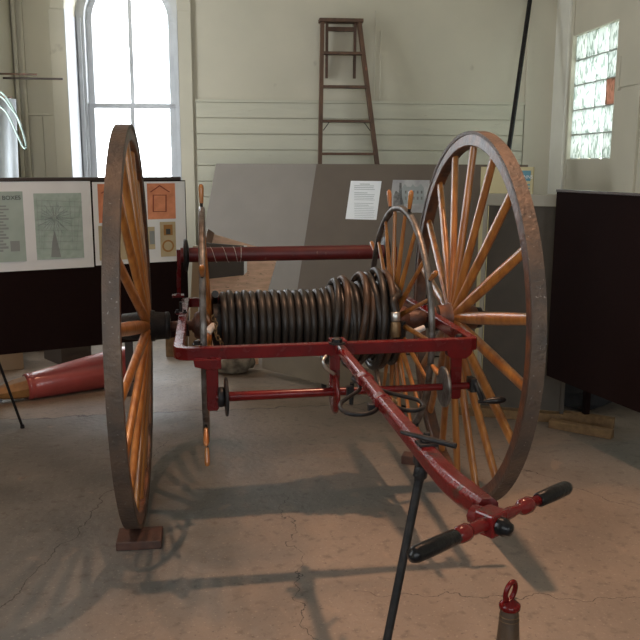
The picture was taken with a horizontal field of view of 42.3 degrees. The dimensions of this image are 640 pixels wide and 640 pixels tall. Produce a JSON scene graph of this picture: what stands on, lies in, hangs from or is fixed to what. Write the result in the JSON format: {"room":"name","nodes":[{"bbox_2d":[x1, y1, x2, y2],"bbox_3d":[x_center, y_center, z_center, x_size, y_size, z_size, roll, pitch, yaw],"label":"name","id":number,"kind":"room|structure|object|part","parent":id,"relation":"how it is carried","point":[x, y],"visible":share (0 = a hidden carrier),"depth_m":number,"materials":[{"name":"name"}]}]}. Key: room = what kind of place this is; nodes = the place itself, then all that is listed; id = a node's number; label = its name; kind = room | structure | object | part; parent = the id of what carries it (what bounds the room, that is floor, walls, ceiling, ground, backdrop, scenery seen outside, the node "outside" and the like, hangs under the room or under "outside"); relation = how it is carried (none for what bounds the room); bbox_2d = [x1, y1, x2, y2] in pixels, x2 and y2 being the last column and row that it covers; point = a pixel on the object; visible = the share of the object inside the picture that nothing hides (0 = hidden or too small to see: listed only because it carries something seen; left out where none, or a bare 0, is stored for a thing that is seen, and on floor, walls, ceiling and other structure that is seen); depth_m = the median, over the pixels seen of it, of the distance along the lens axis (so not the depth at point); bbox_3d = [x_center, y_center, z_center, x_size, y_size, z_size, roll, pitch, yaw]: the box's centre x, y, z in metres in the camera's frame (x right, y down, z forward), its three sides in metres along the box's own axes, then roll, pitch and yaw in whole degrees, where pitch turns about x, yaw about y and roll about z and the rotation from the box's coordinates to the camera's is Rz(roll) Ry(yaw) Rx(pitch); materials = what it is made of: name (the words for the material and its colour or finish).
{"room":"museum exhibit room","nodes":[
{"label":"museum exhibit room","id":0,"kind":"room"},
{"bbox_2d":[0,0,20,176],"bbox_3d":[-2.272,-1.389,1.705,0.300,4.900,11.340,-1,11,-5],"label":"wall","id":1,"kind":"structure","parent":0,"point":[7,86],"depth_m":6.82,"materials":[{"name":"beige paint"}]},
{"bbox_2d":[0,98,18,177],"bbox_3d":[-2.504,-1.262,6.481,0.276,0.968,0.149,0,11,1],"label":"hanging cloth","id":2,"kind":"object","parent":1,"relation":"hanging from","point":[9,168],"visible":0.44,"depth_m":6.47,"materials":[{"name":"white fabric"}]},
{"bbox_2d":[0,73,36,75],"bbox_3d":[-2.408,-1.957,6.577,0.297,0.015,0.015,-2,11,-9],"label":"rod","id":3,"kind":"object","parent":1,"relation":"attached to","point":[35,74],"visible":1,"depth_m":6.57,"materials":[{"name":"brown wood"}]},
{"bbox_2d":[3,77,62,79],"bbox_3d":[-2.333,-1.964,6.720,0.470,0.016,0.016,-1,11,-7],"label":"rod","id":4,"kind":"object","parent":1,"relation":"attached to","point":[25,78],"visible":1,"depth_m":6.71,"materials":[{"name":"brown"}]},
{"bbox_3d":[-2.414,-1.673,6.190,0.208,0.024,0.032,-2,11,-10],"label":"peg","id":5,"kind":"object","parent":1,"relation":"attached to","visible":0},
{"bbox_2d":[0,95,21,125],"bbox_3d":[-2.345,-1.561,6.156,0.258,0.232,0.031,2,11,9],"label":"tube","id":6,"kind":"object","parent":5,"relation":"hanging from","point":[3,98],"visible":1,"depth_m":6.14,"materials":[{"name":"white plastic"}]},
{"bbox_2d":[0,91,26,148],"bbox_3d":[-2.344,-1.497,6.191,0.318,0.428,0.052,3,11,13],"label":"tube","id":7,"kind":"object","parent":5,"relation":"hanging from","point":[2,93],"visible":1,"depth_m":6.17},
{"bbox_2d":[10,0,557,244],"bbox_3d":[-0.264,-2.475,7.464,5.340,4.900,0.660,-1,11,-5],"label":"wall","id":8,"kind":"structure","parent":0,"point":[439,71],"depth_m":7.28,"materials":[{"name":"paint"}]},
{"bbox_3d":[-2.540,-2.386,6.958,0.088,4.900,0.036,-2,11,-10],"label":"corner moulding","id":9,"kind":"part","parent":8,"relation":"part of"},
{"bbox_2d":[63,0,181,179],"bbox_3d":[-1.714,-1.968,7.421,0.942,2.391,0.636,-1,11,-5],"label":"window","id":10,"kind":"structure","parent":8,"relation":"in","point":[82,103],"depth_m":7.54,"materials":[{"name":"white paint"}]},
{"bbox_2d":[48,0,196,309],"bbox_3d":[-1.694,-1.598,7.187,1.192,3.271,0.035,-1,11,-5],"label":"trim","id":11,"kind":"structure","parent":8,"relation":"attached to","point":[55,10],"depth_m":7.11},
{"bbox_2d":[0,336,639,639],"bbox_3d":[0.230,1.033,2.391,5.340,0.100,11.340,-1,11,-5],"label":"floor","id":12,"kind":"structure","parent":0,"point":[293,528],"depth_m":3.25,"materials":[{"name":"concrete"}]},
{"bbox_2d":[0,353,23,370],"bbox_3d":[-2.215,0.190,5.806,0.220,0.270,0.300,-4,12,-23],"label":"cardboard box","id":13,"kind":"object","parent":12,"relation":"on","point":[8,361],"visible":0.44,"depth_m":5.70,"materials":[{"name":"brown cardboard"}]},
{"bbox_2d":[0,363,24,428],"bbox_3d":[-1.753,0.359,4.380,0.304,0.470,0.328,-8,14,-37],"label":"tripod stand","id":14,"kind":"object","parent":12,"relation":"on","point":[22,426],"visible":1,"depth_m":4.39,"materials":[{"name":"metal"}]},
{"bbox_2d":[44,346,90,363],"bbox_3d":[-1.831,0.172,5.985,0.228,0.240,0.308,-9,14,-41],"label":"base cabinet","id":15,"kind":"object","parent":12,"relation":"on","point":[58,356],"visible":0.26,"depth_m":5.88,"materials":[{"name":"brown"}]},
{"bbox_3d":[-1.731,0.198,5.876,0.188,0.060,0.008,-9,14,-41],"label":"drawer","id":16,"kind":"part","parent":15,"relation":"part of","materials":[{"name":"wood"}]},
{"bbox_2d":[0,346,135,399],"bbox_3d":[-1.637,0.336,5.123,0.982,0.252,0.250,-6,12,-30],"label":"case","id":17,"kind":"object","parent":12,"relation":"on","point":[86,373],"visible":0.77,"depth_m":5.05,"materials":[{"name":"red wood"}]},
{"bbox_2d":[0,177,188,402],"bbox_3d":[-1.469,-0.192,4.998,1.370,1.325,0.399,-6,12,-28],"label":"display board","id":18,"kind":"object","parent":12,"relation":"on","point":[49,304],"visible":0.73,"depth_m":4.91,"materials":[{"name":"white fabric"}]},
{"bbox_2d":[0,191,26,261],"bbox_3d":[-1.817,-0.524,4.676,0.278,0.399,0.005,-6,12,-28],"label":"poster","id":19,"kind":"object","parent":18,"relation":"attached to","point":[12,228],"visible":1,"depth_m":4.71,"materials":[{"name":"grey paper"}]},
{"bbox_2d":[0,205,19,251],"bbox_3d":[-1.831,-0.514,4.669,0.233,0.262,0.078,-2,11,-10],"label":"print","id":20,"kind":"object","parent":19,"relation":"attached to","point":[9,214],"depth_m":4.70,"materials":[{"name":"green"}]},
{"bbox_2d":[33,193,83,259],"bbox_3d":[-1.524,-0.549,4.833,0.276,0.382,0.004,-6,12,-28],"label":"poster","id":21,"kind":"object","parent":18,"relation":"attached to","point":[58,216],"visible":1,"depth_m":4.83,"materials":[{"name":"grey paper"}]},
{"bbox_3d":[-1.463,-0.825,4.840,1.340,0.022,0.046,-6,12,-28],"label":"rail","id":22,"kind":"part","parent":18,"relation":"part of","materials":[{"name":"brown"}]},
{"bbox_2d":[97,184,125,222],"bbox_3d":[-1.237,-0.701,4.963,0.189,0.230,0.004,-6,12,-28],"label":"poster","id":23,"kind":"object","parent":18,"relation":"attached to","point":[100,187],"visible":0.13,"depth_m":4.92,"materials":[{"name":"brown paper"}]},
{"bbox_2d":[98,226,127,260],"bbox_3d":[-1.242,-0.468,5.006,0.192,0.208,0.002,-6,12,-28],"label":"poster","id":24,"kind":"object","parent":18,"relation":"attached to","point":[123,251],"visible":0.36,"depth_m":4.98,"materials":[{"name":"beige paper"}]},
{"bbox_2d":[148,227,154,248],"bbox_3d":[-1.044,-0.506,5.107,0.049,0.138,0.004,-6,12,-28],"label":"photo","id":25,"kind":"object","parent":18,"relation":"attached to","point":[151,230],"visible":0.82,"depth_m":5.11,"materials":[{"name":"grey paper"}]},
{"bbox_2d":[147,183,175,218],"bbox_3d":[-0.978,-0.733,5.100,0.178,0.218,0.004,-6,12,-28],"label":"poster","id":26,"kind":"object","parent":18,"relation":"attached to","point":[160,196],"visible":1,"depth_m":5.10,"materials":[{"name":"brown paper"}]},
{"bbox_2d":[160,222,175,256],"bbox_3d":[-0.948,-0.504,5.160,0.100,0.216,0.005,-6,12,-28],"label":"poster","id":27,"kind":"object","parent":18,"relation":"attached to","point":[167,229],"visible":1,"depth_m":5.16,"materials":[{"name":"brown paper"}]},
{"bbox_3d":[-0.946,-0.561,5.149,0.058,0.066,0.001,-6,12,-28],"label":"casing","id":28,"kind":"part","parent":27,"relation":"part of","materials":[{"name":"brown paper"}]},
{"bbox_2d":[116,526,162,550],"bbox_3d":[-0.679,0.824,3.119,0.165,0.034,0.130,-1,11,-7],"label":"chock","id":29,"kind":"object","parent":12,"relation":"on","point":[151,537],"visible":0.98,"depth_m":3.08,"materials":[{"name":"brown wood"}]},
{"bbox_2d":[166,336,187,356],"bbox_3d":[-1.065,0.184,6.150,0.148,0.160,0.120,0,11,-1],"label":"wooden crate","id":30,"kind":"object","parent":12,"relation":"on","point":[169,342],"visible":0.27,"depth_m":6.09,"materials":[{"name":"brown wood"}]},
{"bbox_2d":[188,245,198,346],"bbox_3d":[-0.937,-0.149,6.165,0.114,0.810,0.040,-2,11,-10],"label":"wood strip","id":31,"kind":"object","parent":12,"relation":"on","point":[195,265],"visible":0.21,"depth_m":6.13,"materials":[{"name":"wood"}]},
{"bbox_2d":[218,358,255,373],"bbox_3d":[-0.597,0.261,5.627,0.327,0.206,0.203,-2,11,-10],"label":"canvas","id":32,"kind":"object","parent":12,"relation":"on","point":[229,366],"visible":0.31,"depth_m":5.56},
{"bbox_2d":[199,229,275,363],"bbox_3d":[-0.590,-0.174,5.944,0.622,0.943,0.320,-2,11,-10],"label":"plywood sheet","id":33,"kind":"object","parent":12,"relation":"on","point":[258,275],"visible":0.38,"depth_m":5.96,"materials":[{"name":"brown wood"}]},
{"bbox_2d":[206,243,246,278],"bbox_3d":[-0.644,-0.411,5.707,0.280,0.248,0.032,-2,11,-10],"label":"card","id":34,"kind":"object","parent":33,"relation":"attached to","point":[216,269],"visible":0.57,"depth_m":5.70,"materials":[{"name":"brown"}]},
{"bbox_2d":[189,164,316,320],"bbox_3d":[-0.562,-0.581,6.846,0.937,1.403,0.670,4,11,19],"label":"display panel","id":35,"kind":"object","parent":12,"relation":"on","point":[258,205],"visible":0.36,"depth_m":6.90,"materials":[{"name":"grey"}]},
{"bbox_2d":[101,124,572,639],"bbox_3d":[0.056,0.128,2.726,1.578,1.553,2.897,-2,11,-10],"label":"cart","id":36,"kind":"object","parent":12,"relation":"on","point":[455,316],"visible":0.94,"depth_m":2.92,"materials":[{"name":"brown wood"}]},
{"bbox_3d":[-0.461,-0.491,3.208,0.020,0.073,0.020,-2,11,-10],"label":"handle","id":37,"kind":"part","parent":36,"relation":"part of","materials":[{"name":"brown wood"}]},
{"bbox_3d":[-0.404,-0.168,2.825,0.021,0.049,0.068,-2,11,-10],"label":"handle","id":38,"kind":"part","parent":36,"relation":"part of","materials":[{"name":"brown wood"}]},
{"bbox_3d":[-0.412,0.422,2.980,0.021,0.056,0.063,-2,11,-10],"label":"handle","id":39,"kind":"part","parent":36,"relation":"part of","materials":[{"name":"brown wood"}]},
{"bbox_3d":[-0.443,0.536,3.241,0.020,0.073,0.036,-2,11,-10],"label":"handle","id":40,"kind":"part","parent":36,"relation":"part of","materials":[{"name":"brown wood"}]},
{"bbox_3d":[-0.390,0.043,3.138,0.046,0.123,0.019,4,11,17],"label":"chain","id":41,"kind":"part","parent":36,"relation":"part of","materials":[{"name":"gold metal"}]},
{"bbox_2d":[211,267,405,370],"bbox_3d":[-0.056,0.004,3.366,0.759,0.428,0.432,-2,11,-10],"label":"fire hose","id":42,"kind":"object","parent":36,"relation":"on","point":[379,295],"visible":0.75,"depth_m":3.25,"materials":[{"name":"black rubber"}]},
{"bbox_3d":[-0.044,0.000,3.377,1.099,0.064,1.199,-2,11,-10],"label":"frame","id":43,"kind":"part","parent":36,"relation":"part of","materials":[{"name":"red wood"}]},
{"bbox_3d":[0.060,0.071,2.816,0.055,0.014,0.060,-2,11,-10],"label":"hitch plate","id":44,"kind":"part","parent":36,"relation":"part of","materials":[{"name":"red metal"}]},
{"bbox_3d":[0.088,0.244,2.833,0.885,0.033,0.033,-2,11,-10],"label":"rod","id":45,"kind":"part","parent":36,"relation":"part of","materials":[{"name":"red metal"}]},
{"bbox_3d":[0.246,-0.341,3.832,0.021,0.048,0.069,-2,11,-10],"label":"handle","id":46,"kind":"part","parent":36,"relation":"part of","materials":[{"name":"brown wood"}]},
{"bbox_3d":[0.296,-0.517,3.517,0.020,0.073,0.037,-2,11,-10],"label":"handle","id":47,"kind":"part","parent":36,"relation":"part of","materials":[{"name":"brown wood"}]},
{"bbox_3d":[0.159,0.699,1.879,0.033,0.742,0.246,10,14,42],"label":"prop rod","id":48,"kind":"part","parent":36,"relation":"part of","materials":[{"name":"metal"}]},
{"bbox_3d":[0.351,-0.468,3.213,0.020,0.073,0.034,-2,11,-10],"label":"handle","id":49,"kind":"part","parent":36,"relation":"part of","materials":[{"name":"brown wood"}]},
{"bbox_3d":[0.406,-0.158,2.956,0.021,0.046,0.070,-2,11,-10],"label":"handle","id":50,"kind":"part","parent":36,"relation":"part of","materials":[{"name":"brown wood"}]},
{"bbox_3d":[0.415,0.180,2.966,0.020,0.027,0.074,-2,11,-10],"label":"handle","id":51,"kind":"part","parent":36,"relation":"part of","materials":[{"name":"brown wood"}]},
{"bbox_3d":[0.252,0.356,1.397,0.087,0.030,0.030,-9,14,-40],"label":"handle arm","id":52,"kind":"part","parent":36,"relation":"part of","materials":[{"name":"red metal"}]},
{"bbox_3d":[0.604,0.282,2.897,0.100,0.025,0.027,-2,11,-10],"label":"crank handle","id":53,"kind":"part","parent":36,"relation":"part of","materials":[{"name":"black metal"}]},
{"bbox_3d":[0.369,0.338,1.496,0.107,0.030,0.030,-9,14,-40],"label":"handle arm","id":54,"kind":"part","parent":36,"relation":"part of","materials":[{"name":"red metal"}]},
{"bbox_2d":[262,356,419,412],"bbox_3d":[0.100,0.354,5.110,1.339,0.220,0.042,11,15,44],"label":"panel","id":55,"kind":"object","parent":12,"relation":"on","point":[310,368],"visible":0.36,"depth_m":5.21,"materials":[{"name":"metal"}]},
{"bbox_2d":[318,18,379,163],"bbox_3d":[0.318,-1.266,7.221,0.747,2.630,0.426,-1,11,-5],"label":"step ladder","id":56,"kind":"object","parent":12,"relation":"on","point":[357,22],"visible":0.6,"depth_m":7.11,"materials":[{"name":"brown wood"}]},
{"bbox_3d":[-0.003,-1.248,7.169,0.047,2.610,0.387,2,11,7],"label":"rail","id":57,"kind":"part","parent":56,"relation":"part of","materials":[{"name":"brown wood"}]},
{"bbox_3d":[0.059,-2.340,7.179,0.022,0.460,0.061,-1,11,-5],"label":"leg","id":58,"kind":"part","parent":56,"relation":"part of","materials":[{"name":"brown wood"}]},
{"bbox_3d":[0.183,-2.515,7.145,0.250,0.035,0.020,-1,11,-5],"label":"rail","id":59,"kind":"part","parent":56,"relation":"part of","materials":[{"name":"brown wood"}]},
{"bbox_3d":[0.303,-2.343,7.201,0.022,0.460,0.061,-1,11,-5],"label":"leg","id":60,"kind":"part","parent":56,"relation":"part of","materials":[{"name":"brown wood"}]},
{"bbox_3d":[0.511,-1.255,7.215,0.521,2.613,0.078,8,13,36],"label":"rail","id":61,"kind":"part","parent":56,"relation":"part of","materials":[{"name":"brown wood"}]},
{"bbox_2d":[401,451,414,464],"bbox_3d":[0.463,0.665,3.955,0.139,0.042,0.070,3,11,16],"label":"chock","id":62,"kind":"object","parent":12,"relation":"on","point":[407,457],"visible":0.44,"depth_m":3.94,"materials":[{"name":"brown wood"}]},
{"bbox_2d":[297,164,527,356],"bbox_3d":[0.672,-0.490,6.388,1.702,1.403,0.670,4,11,19],"label":"display panel","id":63,"kind":"object","parent":12,"relation":"on","point":[328,224],"visible":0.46,"depth_m":6.56,"materials":[{"name":"grey"}]},
{"bbox_2d":[346,181,381,219],"bbox_3d":[0.348,-0.958,6.604,0.256,0.300,0.140,4,11,19],"label":"notice sheet","id":64,"kind":"object","parent":63,"relation":"attached to","point":[363,199],"visible":1,"depth_m":6.60,"materials":[{"name":"white paper"}]},
{"bbox_2d":[391,180,429,212],"bbox_3d":[0.702,-0.974,6.495,0.298,0.249,0.117,4,11,19],"label":"print","id":65,"kind":"object","parent":63,"relation":"attached to","point":[400,190],"visible":0.84,"depth_m":6.50,"materials":[{"name":"grey paper"}]},
{"bbox_2d":[474,167,534,367],"bbox_3d":[1.226,-0.322,5.550,0.360,1.390,0.027,7,13,33],"label":"printed card","id":66,"kind":"object","parent":12,"relation":"on","point":[497,186],"visible":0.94,"depth_m":5.48,"materials":[{"name":"beige"}]},
{"bbox_3d":[1.326,-0.935,5.355,0.081,0.066,0.002,7,13,33],"label":"blue panel","id":67,"kind":"part","parent":66,"relation":"part of","materials":[{"name":"teal paper"}]},
{"bbox_2d":[496,579,520,639],"bbox_3d":[0.493,0.845,2.168,0.090,0.353,0.090,-2,11,-10],"label":"hose nozzle","id":68,"kind":"object","parent":12,"relation":"on","point":[508,624],"visible":1,"depth_m":2.13,"materials":[{"name":"grey metal"}]},
{"bbox_2d":[459,193,564,421],"bbox_3d":[1.074,-0.063,4.560,0.581,1.251,0.070,3,11,16],"label":"display panel","id":69,"kind":"object","parent":12,"relation":"on","point":[508,295],"visible":0.34,"depth_m":4.56,"materials":[{"name":"fabric"}]},
{"bbox_3d":[1.072,0.526,4.672,0.581,0.050,0.070,3,11,16],"label":"rail","id":70,"kind":"part","parent":69,"relation":"part of","materials":[{"name":"brown wood"}]},
{"bbox_3d":[1.132,-0.059,4.549,0.439,1.127,0.020,3,11,16],"label":"panel","id":71,"kind":"part","parent":69,"relation":"part of","materials":[{"name":"fabric"}]},
{"bbox_3d":[1.126,-0.645,4.443,0.481,0.064,0.050,3,11,16],"label":"frame rail","id":72,"kind":"part","parent":69,"relation":"part of","materials":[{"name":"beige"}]},
{"bbox_2d":[507,0,531,149],"bbox_3d":[1.564,-1.349,6.888,0.040,2.929,1.391,5,12,24],"label":"pole","id":73,"kind":"object","parent":12,"relation":"on","point":[529,2],"visible":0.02,"depth_m":7.04,"materials":[{"name":"metal"}]},
{"bbox_2d":[548,418,613,439],"bbox_3d":[1.391,0.580,4.410,0.337,0.045,0.050,8,13,35],"label":"board","id":74,"kind":"object","parent":12,"relation":"on","point":[601,432],"visible":1,"depth_m":4.39,"materials":[{"name":"brown wood"}]},
{"bbox_2d":[564,383,610,410],"bbox_3d":[1.613,0.293,4.953,0.674,0.408,0.446,-2,11,-10],"label":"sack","id":75,"kind":"object","parent":12,"relation":"on","point":[573,398],"visible":0.06,"depth_m":4.75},
{"bbox_2d":[563,410,614,428],"bbox_3d":[1.474,0.548,4.539,0.271,0.060,0.050,6,12,28],"label":"board","id":76,"kind":"object","parent":12,"relation":"on","point":[578,417],"visible":0.74,"depth_m":4.51,"materials":[{"name":"brown wood"}]},
{"bbox_2d":[546,189,639,414],"bbox_3d":[1.429,0.043,3.917,0.287,1.282,1.062,-2,11,-10],"label":"display board","id":77,"kind":"object","parent":12,"relation":"on","point":[594,340],"visible":0.95,"depth_m":3.98,"materials":[{"name":"black wood"}]},
{"bbox_3d":[1.463,0.231,4.493,0.030,0.700,0.030,-2,11,-10],"label":"leg","id":78,"kind":"part","parent":77,"relation":"part of","materials":[{"name":"black metal"}]},
{"bbox_3d":[1.400,-0.574,3.766,0.042,0.012,1.015,-4,11,-20],"label":"rail","id":79,"kind":"part","parent":77,"relation":"part of","materials":[{"name":"brown"}]},
{"bbox_2d":[565,0,639,192],"bbox_3d":[2.748,-1.458,2.147,0.300,4.900,11.340,-1,11,-5],"label":"wall","id":80,"kind":"structure","parent":0,"point":[589,174],"depth_m":6.47,"materials":[{"name":"beige paint"}]},
{"bbox_2d":[547,0,572,193],"bbox_3d":[2.122,-2.423,7.226,0.030,4.900,0.329,-1,11,-5],"label":"trim","id":81,"kind":"structure","parent":80,"relation":"attached to","point":[564,7],"depth_m":7.27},
{"bbox_2d":[570,21,618,158],"bbox_3d":[2.253,-1.825,6.687,0.080,1.023,0.862,-1,11,-5],"label":"window","id":82,"kind":"structure","parent":80,"relation":"in","point":[596,51],"depth_m":6.67,"materials":[{"name":"grey glass"}]},
{"bbox_2d":[562,0,639,192],"bbox_3d":[2.218,-2.232,6.221,0.020,4.900,1.725,-1,11,-5],"label":"trim","id":83,"kind":"structure","parent":80,"relation":"attached to","point":[628,71],"depth_m":5.99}
]}

